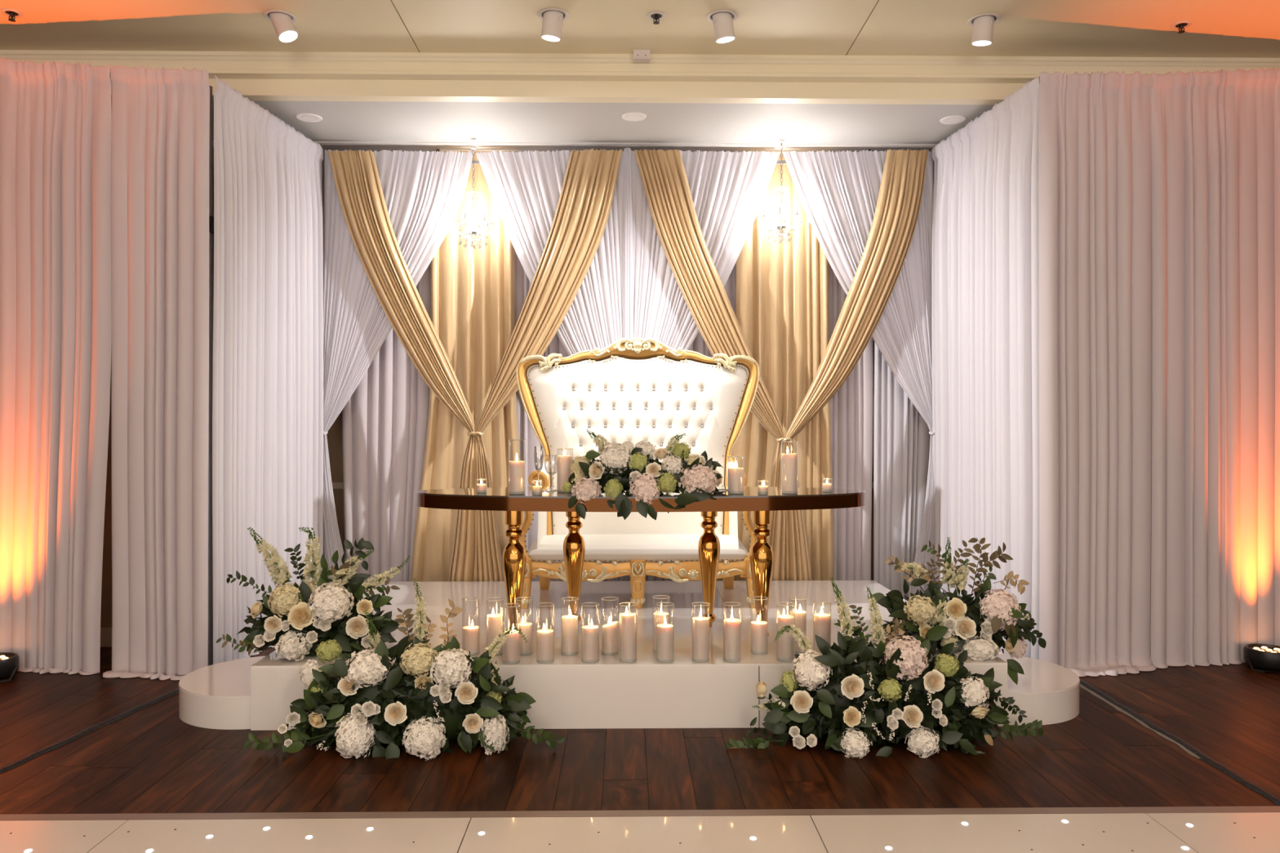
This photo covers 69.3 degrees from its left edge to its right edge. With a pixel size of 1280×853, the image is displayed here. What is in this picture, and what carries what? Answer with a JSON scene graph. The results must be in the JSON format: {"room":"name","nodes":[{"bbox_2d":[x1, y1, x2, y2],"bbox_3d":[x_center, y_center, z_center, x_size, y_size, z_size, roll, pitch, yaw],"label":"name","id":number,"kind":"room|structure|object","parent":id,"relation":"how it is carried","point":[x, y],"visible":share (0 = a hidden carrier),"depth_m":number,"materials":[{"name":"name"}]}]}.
{"room":"event space","nodes":[
{"label":"event space","id":0,"kind":"room"},
{"bbox_2d":[100,99,111,627],"bbox_3d":[-4.845,-0.510,6.015,3.300,3.860,0.120,0,0,-1],"label":"wall","id":1,"kind":"structure","parent":0,"point":[106,587],"depth_m":5.98,"materials":[{"name":"paint"}]},
{"bbox_2d":[100,627,111,647],"bbox_3d":[-4.844,1.360,5.945,3.300,0.120,0.020,0,0,-1],"label":"baseboard","id":2,"kind":"structure","parent":1,"relation":"attached to","point":[105,633],"depth_m":5.96,"materials":[{"name":"paint"}]},
{"bbox_2d":[0,49,1279,104],"bbox_3d":[-0.093,-2.228,5.924,12.800,0.235,0.210,0,0,-1],"label":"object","id":3,"kind":"structure","parent":1,"relation":"attached to","point":[273,76],"depth_m":5.88,"materials":[{"name":"paint"}]},
{"bbox_2d":[633,49,649,62],"bbox_3d":[0.010,-2.318,5.784,0.105,0.055,0.063,0,0,-1],"label":"sensor","id":4,"kind":"object","parent":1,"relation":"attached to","point":[639,55],"visible":1,"depth_m":5.76,"materials":[{"name":"white plastic"}]},
{"bbox_2d":[212,146,213,615],"bbox_3d":[-3.256,-0.510,6.725,0.100,3.860,1.250,0,0,-1],"label":"wall","id":5,"kind":"structure","parent":0,"point":[212,147],"depth_m":6.95,"materials":[{"name":"paint"}]},
{"bbox_2d":[212,140,937,155],"bbox_3d":[-0.111,-2.106,7.039,6.200,0.008,0.320,0,0,-1],"label":"curtain rod","id":6,"kind":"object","parent":5,"relation":"attached to","point":[378,146],"depth_m":6.96,"materials":[{"name":"paint"}]},
{"bbox_2d":[326,338,874,580],"bbox_3d":[-0.117,-0.510,7.449,13.000,3.900,0.100,0,0,-1],"label":"wall","id":7,"kind":"structure","parent":0,"point":[334,435],"depth_m":7.36,"materials":[{"name":"paint"}]},
{"bbox_2d":[212,100,994,160],"bbox_3d":[-0.105,-2.160,6.714,6.400,0.100,1.370,0,0,-1],"label":"ceiling","id":8,"kind":"structure","parent":0,"point":[342,121],"depth_m":6.45,"materials":[{"name":"paint"}]},
{"bbox_2d":[295,113,322,122],"bbox_3d":[-2.259,-2.107,6.315,0.172,0.007,0.172,0,0,-1],"label":"recessed light","id":9,"kind":"object","parent":8,"relation":"in","point":[310,118],"visible":1,"depth_m":6.31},
{"bbox_2d":[342,263,431,591],"bbox_3d":[-1.968,-0.370,7.150,0.695,3.557,0.054,0,0,-1],"label":"drape","id":10,"kind":"object","parent":8,"relation":"hanging from","point":[384,420],"visible":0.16,"depth_m":7.14,"materials":[{"name":"fabric"}]},
{"bbox_2d":[323,149,474,586],"bbox_3d":[-1.808,-0.324,6.846,1.146,3.479,0.121,0,0,-1],"label":"swag","id":11,"kind":"object","parent":8,"relation":"hanging from","point":[422,191],"visible":0.69,"depth_m":6.85,"materials":[{"name":"fabric"}]},
{"bbox_2d":[327,149,479,581],"bbox_3d":[-1.737,-0.312,6.764,1.138,3.456,0.125,0,0,2],"label":"swag","id":12,"kind":"object","parent":8,"relation":"hanging from","point":[355,173],"visible":0.87,"depth_m":6.75,"materials":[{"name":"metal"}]},
{"bbox_2d":[410,151,526,582],"bbox_3d":[-1.305,-0.359,7.055,0.912,3.533,0.064,0,0,-1],"label":"drape","id":13,"kind":"object","parent":8,"relation":"hanging from","point":[473,291],"visible":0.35,"depth_m":7.06,"materials":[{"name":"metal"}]},
{"bbox_2d":[449,146,496,249],"bbox_3d":[-1.221,-1.683,6.782,0.332,0.757,0.329,0,0,-1],"label":"crystal chandelier","id":14,"kind":"object","parent":8,"relation":"hanging from","point":[472,231],"visible":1,"depth_m":6.78,"materials":[{"name":"glass"}]},
{"bbox_2d":[471,148,622,581],"bbox_3d":[-0.676,-0.317,6.771,1.104,3.466,0.127,0,0,-4],"label":"swag","id":15,"kind":"object","parent":8,"relation":"hanging from","point":[584,203],"visible":0.87,"depth_m":6.76,"materials":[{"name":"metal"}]},
{"bbox_2d":[475,149,630,581],"bbox_3d":[-0.649,-0.328,6.880,1.156,3.488,0.094,0,0,-1],"label":"swag","id":16,"kind":"object","parent":8,"relation":"hanging from","point":[525,188],"visible":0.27,"depth_m":6.89,"materials":[{"name":"fabric"}]},
{"bbox_2d":[515,251,613,581],"bbox_3d":[-0.531,-0.375,7.171,0.939,3.566,0.056,0,0,-1],"label":"drape","id":17,"kind":"object","parent":8,"relation":"hanging from","point":[522,284],"visible":0.02,"depth_m":7.17,"materials":[{"name":"fabric"}]},
{"bbox_2d":[621,111,646,120],"bbox_3d":[-0.041,-2.107,6.293,0.172,0.007,0.172,0,0,-1],"label":"recessed light","id":18,"kind":"object","parent":8,"relation":"in","point":[633,117],"visible":1,"depth_m":6.29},
{"bbox_2d":[644,262,736,581],"bbox_3d":[0.363,-0.377,7.187,0.938,3.570,0.053,0,0,-1],"label":"drape","id":19,"kind":"object","parent":8,"relation":"hanging from","point":[699,345],"visible":0.02,"depth_m":7.19,"materials":[{"name":"fabric"}]},
{"bbox_2d":[631,149,780,350],"bbox_3d":[0.477,-0.330,6.904,1.158,3.492,0.091,0,0,-1],"label":"swag","id":20,"kind":"object","parent":8,"relation":"hanging from","point":[728,189],"visible":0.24,"depth_m":6.91,"materials":[{"name":"fabric"}]},
{"bbox_2d":[634,148,789,580],"bbox_3d":[0.527,-0.320,6.812,1.146,3.471,0.115,0,0,3],"label":"swag","id":21,"kind":"object","parent":8,"relation":"hanging from","point":[663,174],"visible":0.74,"depth_m":6.79,"materials":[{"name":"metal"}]},
{"bbox_2d":[717,151,834,581],"bbox_3d":[1.045,-0.363,7.093,0.907,3.543,0.061,0,0,-1],"label":"drape","id":22,"kind":"object","parent":8,"relation":"hanging from","point":[782,307],"visible":0.38,"depth_m":7.10,"materials":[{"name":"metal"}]},
{"bbox_2d":[760,139,803,244],"bbox_3d":[1.043,-1.731,6.817,0.332,0.758,0.329,0,0,-1],"label":"crystal chandelier","id":23,"kind":"object","parent":8,"relation":"hanging from","point":[765,215],"visible":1,"depth_m":6.80,"materials":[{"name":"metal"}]},
{"bbox_2d":[829,264,873,580],"bbox_3d":[1.608,-0.380,7.204,0.432,3.576,0.058,0,0,-1],"label":"drape","id":24,"kind":"object","parent":8,"relation":"hanging from","point":[851,407],"visible":0.21,"depth_m":7.21,"materials":[{"name":"fabric"}]},
{"bbox_2d":[782,148,928,580],"bbox_3d":[1.593,-0.323,6.800,1.114,3.477,0.127,0,0,-3],"label":"swag","id":25,"kind":"object","parent":8,"relation":"hanging from","point":[898,206],"visible":0.85,"depth_m":6.80,"materials":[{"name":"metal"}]},
{"bbox_2d":[782,149,935,597],"bbox_3d":[1.652,-0.334,6.897,1.160,3.500,0.125,0,0,-1],"label":"swag","id":26,"kind":"object","parent":8,"relation":"hanging from","point":[837,192],"visible":0.66,"depth_m":6.91,"materials":[{"name":"fabric"}]},
{"bbox_2d":[873,341,930,600],"bbox_3d":[2.050,-0.378,7.200,0.456,3.572,0.047,0,0,-1],"label":"drape","id":27,"kind":"object","parent":8,"relation":"hanging from","point":[902,437],"visible":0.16,"depth_m":7.20,"materials":[{"name":"white fabric"}]},
{"bbox_2d":[939,115,966,124],"bbox_3d":[2.151,-2.107,6.360,0.172,0.007,0.172,0,0,-1],"label":"recessed light","id":28,"kind":"object","parent":8,"relation":"in","point":[956,118],"visible":1,"depth_m":6.36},
{"bbox_2d":[0,615,1279,852],"bbox_3d":[-0.028,1.456,1.750,13.000,0.108,11.500,0,0,-1],"label":"floor","id":29,"kind":"structure","parent":0,"point":[148,760],"depth_m":3.64,"materials":[{"name":"brown wood"}]},
{"bbox_2d":[0,652,18,682],"bbox_3d":[-3.649,1.362,5.212,0.284,0.120,0.253,0,0,-1],"label":"uplight","id":30,"kind":"object","parent":29,"relation":"on","point":[9,661],"visible":1,"depth_m":5.19,"materials":[{"name":"black plastic"}]},
{"bbox_2d":[0,57,111,675],"bbox_3d":[-3.627,-0.339,5.360,1.156,3.698,0.095,0,0,6],"label":"drape","id":31,"kind":"object","parent":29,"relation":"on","point":[55,119],"visible":0.92,"depth_m":5.36,"materials":[{"name":"fabric"}]},
{"bbox_2d":[0,688,178,773],"bbox_3d":[-2.576,1.413,4.251,0.063,0.012,1.678,0,0,8],"label":"cable","id":32,"kind":"object","parent":29,"relation":"on","point":[14,764],"visible":0.91,"depth_m":4.26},
{"bbox_2d":[175,85,213,675],"bbox_3d":[-2.508,-0.277,5.371,0.260,3.394,0.260,0,0,-1],"label":"pole","id":33,"kind":"object","parent":29,"relation":"on","point":[211,217],"visible":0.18,"depth_m":5.36,"materials":[{"name":"metal"}]},
{"bbox_2d":[102,65,209,679],"bbox_3d":[-2.756,-0.312,5.245,0.622,3.542,0.133,0,0,8],"label":"drape","id":34,"kind":"object","parent":33,"relation":"hanging from","point":[160,131],"visible":0.98,"depth_m":5.28,"materials":[{"name":"fabric"}]},
{"bbox_2d":[212,75,324,664],"bbox_3d":[-2.372,-0.324,6.071,0.082,3.479,1.510,0,0,4],"label":"drape","id":35,"kind":"object","parent":33,"relation":"hanging from","point":[268,385],"visible":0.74,"depth_m":5.87,"materials":[{"name":"white fabric"}]},
{"bbox_2d":[178,655,266,729],"bbox_3d":[-2.071,1.343,4.730,0.483,0.155,0.800,0,0,-1],"label":"platform end","id":36,"kind":"structure","parent":29,"relation":"on","point":[217,695],"depth_m":4.41,"materials":[{"name":"white laminate"}]},
{"bbox_2d":[243,577,565,760],"bbox_3d":[-1.022,1.073,4.099,1.393,0.792,0.463,0,0,1],"label":"floral arrangement","id":37,"kind":"object","parent":29,"relation":"on","point":[429,699],"visible":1,"depth_m":4.00,"materials":[{"name":"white plant"}]},
{"bbox_2d":[250,580,1007,730],"bbox_3d":[-0.058,1.270,5.524,3.562,0.301,2.348,0,0,-1],"label":"white riser","id":38,"kind":"object","parent":29,"relation":"on","point":[569,692],"visible":0.46,"depth_m":4.39,"materials":[{"name":"laminate"}]},
{"bbox_2d":[215,526,409,661],"bbox_3d":[-1.595,0.881,4.572,0.913,0.768,0.487,0,0,-4],"label":"floral arrangement","id":39,"kind":"object","parent":38,"relation":"on","point":[298,619],"visible":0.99,"depth_m":4.48,"materials":[{"name":"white plant"}]},
{"bbox_2d":[462,596,479,656],"bbox_3d":[-0.832,0.983,4.548,0.088,0.272,0.088,0,0,-1],"label":"glass vase","id":40,"kind":"object","parent":38,"relation":"on","point":[476,653],"visible":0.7,"depth_m":4.52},
{"bbox_2d":[462,620,479,653],"bbox_3d":[-0.832,1.028,4.548,0.080,0.155,0.080,0,0,-1],"label":"pillar candle","id":41,"kind":"object","parent":40,"relation":"in","point":[470,634],"visible":0.95,"depth_m":4.51,"materials":[{"name":"wax"}]},
{"bbox_2d":[485,596,503,656],"bbox_3d":[-0.713,0.983,4.549,0.088,0.272,0.088,0,0,-1],"label":"glass vase","id":42,"kind":"object","parent":38,"relation":"on","point":[500,653],"visible":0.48,"depth_m":4.53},
{"bbox_2d":[486,608,502,653],"bbox_3d":[-0.713,0.998,4.549,0.080,0.214,0.080,0,0,-1],"label":"pillar candle","id":43,"kind":"object","parent":42,"relation":"in","point":[494,621],"visible":0.84,"depth_m":4.52,"materials":[{"name":"wax"}]},
{"bbox_2d":[502,603,519,664],"bbox_3d":[-0.612,0.983,4.391,0.088,0.272,0.088,0,0,-1],"label":"glass vase","id":44,"kind":"object","parent":38,"relation":"on","point":[518,660],"visible":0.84,"depth_m":4.36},
{"bbox_2d":[502,625,519,661],"bbox_3d":[-0.612,1.021,4.391,0.080,0.169,0.080,0,0,-1],"label":"pillar candle","id":45,"kind":"object","parent":44,"relation":"in","point":[511,647],"visible":0.7,"depth_m":4.36,"materials":[{"name":"wax"}]},
{"bbox_2d":[515,596,533,655],"bbox_3d":[-0.570,0.983,4.552,0.088,0.272,0.088,0,0,-1],"label":"glass vase","id":46,"kind":"object","parent":38,"relation":"on","point":[531,652],"visible":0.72,"depth_m":4.52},
{"bbox_2d":[515,616,532,653],"bbox_3d":[-0.570,1.020,4.552,0.080,0.171,0.080,0,0,-1],"label":"pillar candle","id":47,"kind":"object","parent":46,"relation":"in","point":[526,627],"visible":0.94,"depth_m":4.52,"materials":[{"name":"wax"}]},
{"bbox_2d":[536,602,554,663],"bbox_3d":[-0.451,0.983,4.409,0.088,0.272,0.088,0,0,-1],"label":"glass vase","id":48,"kind":"object","parent":38,"relation":"on","point":[553,660],"visible":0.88,"depth_m":4.38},
{"bbox_2d":[537,623,553,660],"bbox_3d":[-0.451,1.021,4.409,0.080,0.168,0.080,0,0,-1],"label":"pillar candle","id":49,"kind":"object","parent":48,"relation":"in","point":[544,637],"visible":1,"depth_m":4.37,"materials":[{"name":"wax"}]},
{"bbox_2d":[560,596,578,655],"bbox_3d":[-0.346,0.983,4.555,0.088,0.272,0.088,0,0,-1],"label":"glass vase","id":50,"kind":"object","parent":38,"relation":"on","point":[562,653],"visible":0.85,"depth_m":4.52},
{"bbox_2d":[561,609,577,653],"bbox_3d":[-0.346,1.002,4.555,0.080,0.206,0.080,0,0,-1],"label":"pillar candle","id":51,"kind":"object","parent":50,"relation":"in","point":[570,622],"visible":1,"depth_m":4.52,"materials":[{"name":"wax"}]},
{"bbox_2d":[581,602,599,662],"bbox_3d":[-0.237,0.983,4.412,0.088,0.272,0.088,0,0,-1],"label":"glass vase","id":52,"kind":"object","parent":38,"relation":"on","point":[582,660],"visible":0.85,"depth_m":4.38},
{"bbox_2d":[582,620,598,660],"bbox_3d":[-0.237,1.012,4.412,0.080,0.186,0.080,0,0,-1],"label":"pillar candle","id":53,"kind":"object","parent":52,"relation":"in","point":[589,633],"visible":1,"depth_m":4.38,"materials":[{"name":"wax"}]},
{"bbox_2d":[600,596,618,655],"bbox_3d":[-0.147,0.983,4.558,0.088,0.272,0.088,0,0,-1],"label":"glass vase","id":54,"kind":"object","parent":38,"relation":"on","point":[602,652],"visible":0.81,"depth_m":4.53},
{"bbox_2d":[601,617,617,653],"bbox_3d":[-0.147,1.021,4.558,0.080,0.168,0.080,0,0,-1],"label":"pillar candle","id":55,"kind":"object","parent":54,"relation":"in","point":[610,630],"visible":1,"depth_m":4.53,"materials":[{"name":"wax"}]},
{"bbox_2d":[618,602,637,662],"bbox_3d":[-0.057,0.983,4.415,0.088,0.272,0.088,0,0,-1],"label":"glass vase","id":56,"kind":"object","parent":38,"relation":"on","point":[635,660],"visible":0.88,"depth_m":4.38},
{"bbox_2d":[619,607,636,660],"bbox_3d":[-0.057,0.982,4.415,0.080,0.246,0.080,0,0,-1],"label":"pillar candle","id":57,"kind":"object","parent":56,"relation":"in","point":[628,621],"visible":1,"depth_m":4.38,"materials":[{"name":"wax"}]},
{"bbox_2d":[515,337,759,608],"bbox_3d":[-0.009,0.260,6.033,1.641,1.720,0.775,0,0,-1],"label":"sofa","id":58,"kind":"object","parent":38,"relation":"on","point":[635,390],"visible":0.73,"depth_m":6.19,"materials":[{"name":"white leather"}]},
{"bbox_2d":[526,356,748,534],"bbox_3d":[-0.013,0.168,6.206,1.497,1.272,0.045,0,0,-1],"label":"backrest","id":59,"kind":"object","parent":58,"relation":"on","point":[654,400],"depth_m":6.19,"materials":[{"name":"leather"}]},
{"bbox_2d":[528,533,747,561],"bbox_3d":[-0.014,0.775,5.982,1.381,0.120,0.576,0,0,-1],"label":"seat cushion","id":60,"kind":"object","parent":58,"relation":"on","point":[547,547],"depth_m":5.74,"materials":[{"name":"leather"}]},
{"bbox_2d":[416,486,866,638],"bbox_3d":[0.009,0.733,4.951,2.409,0.775,0.857,0,0,-1],"label":"table","id":61,"kind":"object","parent":38,"relation":"on","point":[495,499],"visible":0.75,"depth_m":4.72,"materials":[{"name":"brown wood"}]},
{"bbox_2d":[508,439,525,494],"bbox_3d":[-0.626,0.205,4.711,0.088,0.278,0.088,0,0,-1],"label":"glass vase","id":62,"kind":"object","parent":61,"relation":"on","point":[509,492],"visible":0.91,"depth_m":4.68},
{"bbox_2d":[509,455,524,492],"bbox_3d":[-0.626,0.235,4.711,0.080,0.192,0.080,0,0,-1],"label":"pillar candle","id":63,"kind":"object","parent":62,"relation":"in","point":[517,468],"visible":1,"depth_m":4.68,"materials":[{"name":"wax"}]},
{"bbox_2d":[533,446,544,491],"bbox_3d":[-0.541,0.225,4.942,0.066,0.238,0.066,0,0,-1],"label":"champagne flute","id":64,"kind":"object","parent":61,"relation":"on","point":[534,446],"visible":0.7,"depth_m":4.93,"materials":[{"name":"clear glass"}]},
{"bbox_2d":[533,446,543,471],"bbox_3d":[-0.541,0.175,4.942,0.054,0.138,0.054,0,0,-1],"label":"bowl","id":65,"kind":"object","parent":64,"relation":"on","point":[534,446],"depth_m":4.93,"materials":[{"name":"clear glass"}]},
{"bbox_2d":[544,454,559,490],"bbox_3d":[-0.474,0.248,4.973,0.083,0.192,0.079,0,0,-1],"label":"goblet","id":66,"kind":"object","parent":61,"relation":"on","point":[553,473],"visible":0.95,"depth_m":4.96,"materials":[{"name":"clear glass"}]},
{"bbox_2d":[544,454,559,474],"bbox_3d":[-0.474,0.205,4.973,0.083,0.107,0.079,0,0,-1],"label":"bowl","id":67,"kind":"object","parent":66,"relation":"on","point":[553,473],"depth_m":4.96,"materials":[{"name":"clear glass"}]},
{"bbox_2d":[556,448,573,492],"bbox_3d":[-0.394,0.230,4.854,0.088,0.228,0.088,0,0,-1],"label":"glass vase","id":68,"kind":"object","parent":61,"relation":"on","point":[557,491],"visible":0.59,"depth_m":4.83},
{"bbox_2d":[557,449,572,489],"bbox_3d":[-0.394,0.224,4.854,0.080,0.214,0.080,0,0,-1],"label":"pillar candle","id":69,"kind":"object","parent":68,"relation":"in","point":[563,461],"visible":0.84,"depth_m":4.82,"materials":[{"name":"wax"}]},
{"bbox_2d":[561,428,722,519],"bbox_3d":[0.013,0.236,4.680,0.819,0.450,0.401,0,0,-1],"label":"floral arrangement","id":70,"kind":"object","parent":61,"relation":"on","point":[623,467],"visible":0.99,"depth_m":4.58,"materials":[{"name":"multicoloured plant"}]},
{"bbox_2d":[727,456,744,494],"bbox_3d":[0.489,0.249,4.728,0.088,0.190,0.088,0,0,-1],"label":"glass vase","id":71,"kind":"object","parent":61,"relation":"on","point":[728,492],"visible":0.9,"depth_m":4.69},
{"bbox_2d":[728,462,743,491],"bbox_3d":[0.489,0.253,4.728,0.080,0.156,0.080,0,0,-1],"label":"pillar candle","id":72,"kind":"object","parent":71,"relation":"in","point":[735,475],"visible":1,"depth_m":4.70,"materials":[{"name":"wax"}]},
{"bbox_2d":[781,440,798,493],"bbox_3d":[0.769,0.210,4.753,0.088,0.268,0.088,0,0,-1],"label":"glass vase","id":73,"kind":"object","parent":61,"relation":"on","point":[782,491],"visible":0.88,"depth_m":4.72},
{"bbox_2d":[782,447,797,491],"bbox_3d":[0.769,0.216,4.753,0.080,0.228,0.080,0,0,-1],"label":"pillar candle","id":74,"kind":"object","parent":73,"relation":"in","point":[789,460],"visible":1,"depth_m":4.72,"materials":[{"name":"wax"}]},
{"bbox_2d":[652,595,670,653],"bbox_3d":[0.106,0.983,4.602,0.088,0.272,0.088,0,0,-1],"label":"glass vase","id":75,"kind":"object","parent":38,"relation":"on","point":[654,651],"visible":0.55,"depth_m":4.58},
{"bbox_2d":[653,607,669,649],"bbox_3d":[0.106,0.999,4.602,0.080,0.211,0.080,0,0,-1],"label":"pillar candle","id":76,"kind":"object","parent":75,"relation":"in","point":[659,618],"visible":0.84,"depth_m":4.58,"materials":[{"name":"wax"}]},
{"bbox_2d":[655,602,674,662],"bbox_3d":[0.119,0.983,4.417,0.088,0.272,0.088,0,0,-1],"label":"glass vase","id":77,"kind":"object","parent":38,"relation":"on","point":[657,660],"visible":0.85,"depth_m":4.38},
{"bbox_2d":[656,619,673,660],"bbox_3d":[0.119,1.009,4.417,0.080,0.192,0.080,0,0,-1],"label":"pillar candle","id":78,"kind":"object","parent":77,"relation":"in","point":[664,632],"visible":1,"depth_m":4.38,"materials":[{"name":"wax"}]},
{"bbox_2d":[691,601,710,662],"bbox_3d":[0.290,0.983,4.420,0.088,0.272,0.088,0,0,-1],"label":"glass vase","id":79,"kind":"object","parent":38,"relation":"on","point":[693,660],"visible":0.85,"depth_m":4.39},
{"bbox_2d":[692,611,709,659],"bbox_3d":[0.290,0.992,4.420,0.080,0.225,0.080,0,0,-1],"label":"pillar candle","id":80,"kind":"object","parent":79,"relation":"in","point":[700,625],"visible":1,"depth_m":4.39,"materials":[{"name":"wax"}]},
{"bbox_2d":[722,601,741,662],"bbox_3d":[0.440,0.983,4.422,0.088,0.272,0.088,0,0,-1],"label":"glass vase","id":81,"kind":"object","parent":38,"relation":"on","point":[724,660],"visible":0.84,"depth_m":4.39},
{"bbox_2d":[723,612,740,659],"bbox_3d":[0.440,0.996,4.422,0.080,0.217,0.080,0,0,-1],"label":"pillar candle","id":82,"kind":"object","parent":81,"relation":"in","point":[731,626],"visible":1,"depth_m":4.39,"materials":[{"name":"wax"}]},
{"bbox_2d":[750,595,768,654],"bbox_3d":[0.589,0.983,4.570,0.088,0.272,0.088,0,0,-1],"label":"glass vase","id":83,"kind":"object","parent":38,"relation":"on","point":[751,651],"visible":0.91,"depth_m":4.54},
{"bbox_2d":[751,615,767,652],"bbox_3d":[0.589,1.018,4.570,0.080,0.174,0.080,0,0,-1],"label":"pillar candle","id":84,"kind":"object","parent":83,"relation":"in","point":[758,628],"visible":1,"depth_m":4.54,"materials":[{"name":"wax"}]},
{"bbox_2d":[776,601,795,662],"bbox_3d":[0.698,0.983,4.426,0.088,0.272,0.088,0,0,-1],"label":"glass vase","id":85,"kind":"object","parent":38,"relation":"on","point":[778,659],"visible":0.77,"depth_m":4.39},
{"bbox_2d":[777,609,794,659],"bbox_3d":[0.698,0.989,4.426,0.080,0.233,0.080,0,0,-1],"label":"pillar candle","id":86,"kind":"object","parent":85,"relation":"in","point":[785,642],"visible":1,"depth_m":4.39,"materials":[{"name":"wax"}]},
{"bbox_2d":[788,595,806,654],"bbox_3d":[0.780,0.983,4.573,0.088,0.272,0.088,0,0,-1],"label":"glass vase","id":87,"kind":"object","parent":38,"relation":"on","point":[803,652],"visible":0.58,"depth_m":4.54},
{"bbox_2d":[789,605,805,652],"bbox_3d":[0.780,0.991,4.573,0.080,0.227,0.080,0,0,-1],"label":"pillar candle","id":88,"kind":"object","parent":87,"relation":"in","point":[799,615],"visible":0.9,"depth_m":4.54,"materials":[{"name":"wax"}]},
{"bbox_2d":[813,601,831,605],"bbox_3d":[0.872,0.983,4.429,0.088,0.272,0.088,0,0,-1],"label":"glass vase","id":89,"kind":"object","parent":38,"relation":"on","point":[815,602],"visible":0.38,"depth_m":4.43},
{"bbox_2d":[813,607,831,655],"bbox_3d":[0.872,0.985,4.429,0.080,0.241,0.080,0,0,-1],"label":"pillar candle","id":90,"kind":"object","parent":89,"relation":"in","point":[822,621],"visible":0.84,"depth_m":4.40,"materials":[{"name":"wax"}]},
{"bbox_2d":[869,537,1046,684],"bbox_3d":[1.582,0.895,4.608,0.898,0.687,0.465,0,0,4],"label":"floral arrangement","id":91,"kind":"object","parent":38,"relation":"on","point":[978,626],"visible":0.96,"depth_m":4.52,"materials":[{"name":"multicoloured plant"}]},
{"bbox_2d":[724,577,1044,759],"bbox_3d":[1.099,1.074,4.141,1.453,0.796,0.467,0,0,-3],"label":"floral arrangement","id":92,"kind":"object","parent":29,"relation":"on","point":[861,704],"visible":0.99,"depth_m":4.04,"materials":[{"name":"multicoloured plant"}]},
{"bbox_2d":[995,653,1079,725],"bbox_3d":[1.986,1.343,4.794,0.498,0.155,0.800,0,0,-1],"label":"platform end","id":93,"kind":"structure","parent":29,"relation":"on","point":[1048,692],"depth_m":4.48,"materials":[{"name":"white laminate"}]},
{"bbox_2d":[1080,684,1199,758],"bbox_3d":[2.410,1.417,4.577,0.048,0.004,1.252,0,0,1],"label":"tape","id":94,"kind":"object","parent":29,"relation":"on","point":[1093,693],"visible":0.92,"depth_m":4.46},
{"bbox_2d":[1079,678,1279,806],"bbox_3d":[2.426,1.413,4.265,0.063,0.012,2.058,0,0,1],"label":"cable","id":95,"kind":"object","parent":29,"relation":"on","point":[1231,773],"visible":0.91,"depth_m":4.00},
{"bbox_2d":[1244,644,1279,672],"bbox_3d":[3.692,1.362,5.427,0.284,0.120,0.253,0,0,-1],"label":"uplight","id":96,"kind":"object","parent":29,"relation":"on","point":[1267,656],"visible":1,"depth_m":5.37,"materials":[{"name":"black plastic"}]},
{"bbox_3d":[-0.095,-0.348,6.989,0.260,3.535,0.260,0,0,-1],"label":"pole","id":97,"kind":"object","parent":29,"relation":"on","visible":0},
{"bbox_2d":[622,147,633,339],"bbox_3d":[-0.093,-0.375,6.898,0.090,3.400,0.042,0,0,-1],"label":"pole cover","id":98,"kind":"object","parent":97,"relation":"attached to","point":[628,236],"visible":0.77,"depth_m":6.89,"materials":[{"name":"white fabric"}]},
{"bbox_3d":[2.408,-0.285,5.448,0.260,3.410,0.260,0,0,-1],"label":"pole","id":99,"kind":"object","parent":29,"relation":"on","visible":0},
{"bbox_2d":[931,76,1039,659],"bbox_3d":[2.240,-0.326,6.146,0.083,3.519,1.514,0,0,-5],"label":"drape","id":100,"kind":"object","parent":99,"relation":"hanging from","point":[985,258],"visible":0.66,"depth_m":5.99,"materials":[{"name":"white fabric"}]},
{"bbox_2d":[1038,71,1155,676],"bbox_3d":[2.674,-0.339,5.331,0.759,3.509,0.164,0,0,-11],"label":"drape","id":101,"kind":"object","parent":99,"relation":"hanging from","point":[1095,166],"visible":0.95,"depth_m":5.38,"materials":[{"name":"fabric"}]},
{"bbox_2d":[1150,66,1279,668],"bbox_3d":[3.702,-0.409,5.552,1.374,3.650,0.090,0,0,-9],"label":"drape","id":102,"kind":"object","parent":99,"relation":"hanging from","point":[1215,135],"visible":0.97,"depth_m":5.52,"materials":[{"name":"fabric"}]},
{"bbox_2d":[0,0,1279,57],"bbox_3d":[-0.016,-2.410,1.000,13.000,0.130,10.500,0,0,-1],"label":"ceiling","id":103,"kind":"structure","parent":0,"point":[1233,28],"depth_m":5.40,"materials":[{"name":"paint"}]},
{"bbox_2d":[263,9,298,43],"bbox_3d":[-2.049,-2.293,5.287,0.194,0.184,0.180,0,0,-1],"label":"light","id":104,"kind":"object","parent":103,"relation":"attached to","point":[282,21],"visible":0.97,"depth_m":5.24,"materials":[{"name":"white metal"}]},
{"bbox_2d":[537,7,568,41],"bbox_3d":[-0.492,-2.289,5.266,0.180,0.168,0.180,0,0,-1],"label":"light","id":105,"kind":"object","parent":103,"relation":"attached to","point":[553,19],"visible":1,"depth_m":5.23,"materials":[{"name":"white metal"}]},
{"bbox_2d":[706,9,737,43],"bbox_3d":[0.470,-2.290,5.287,0.180,0.170,0.180,0,0,-1],"label":"light","id":106,"kind":"object","parent":103,"relation":"attached to","point":[722,20],"visible":1,"depth_m":5.25,"materials":[{"name":"white metal"}]},
{"bbox_2d":[967,13,1000,46],"bbox_3d":[1.981,-2.289,5.330,0.180,0.165,0.180,0,0,-1],"label":"light","id":107,"kind":"object","parent":103,"relation":"attached to","point":[982,24],"visible":1,"depth_m":5.29,"materials":[{"name":"white metal"}]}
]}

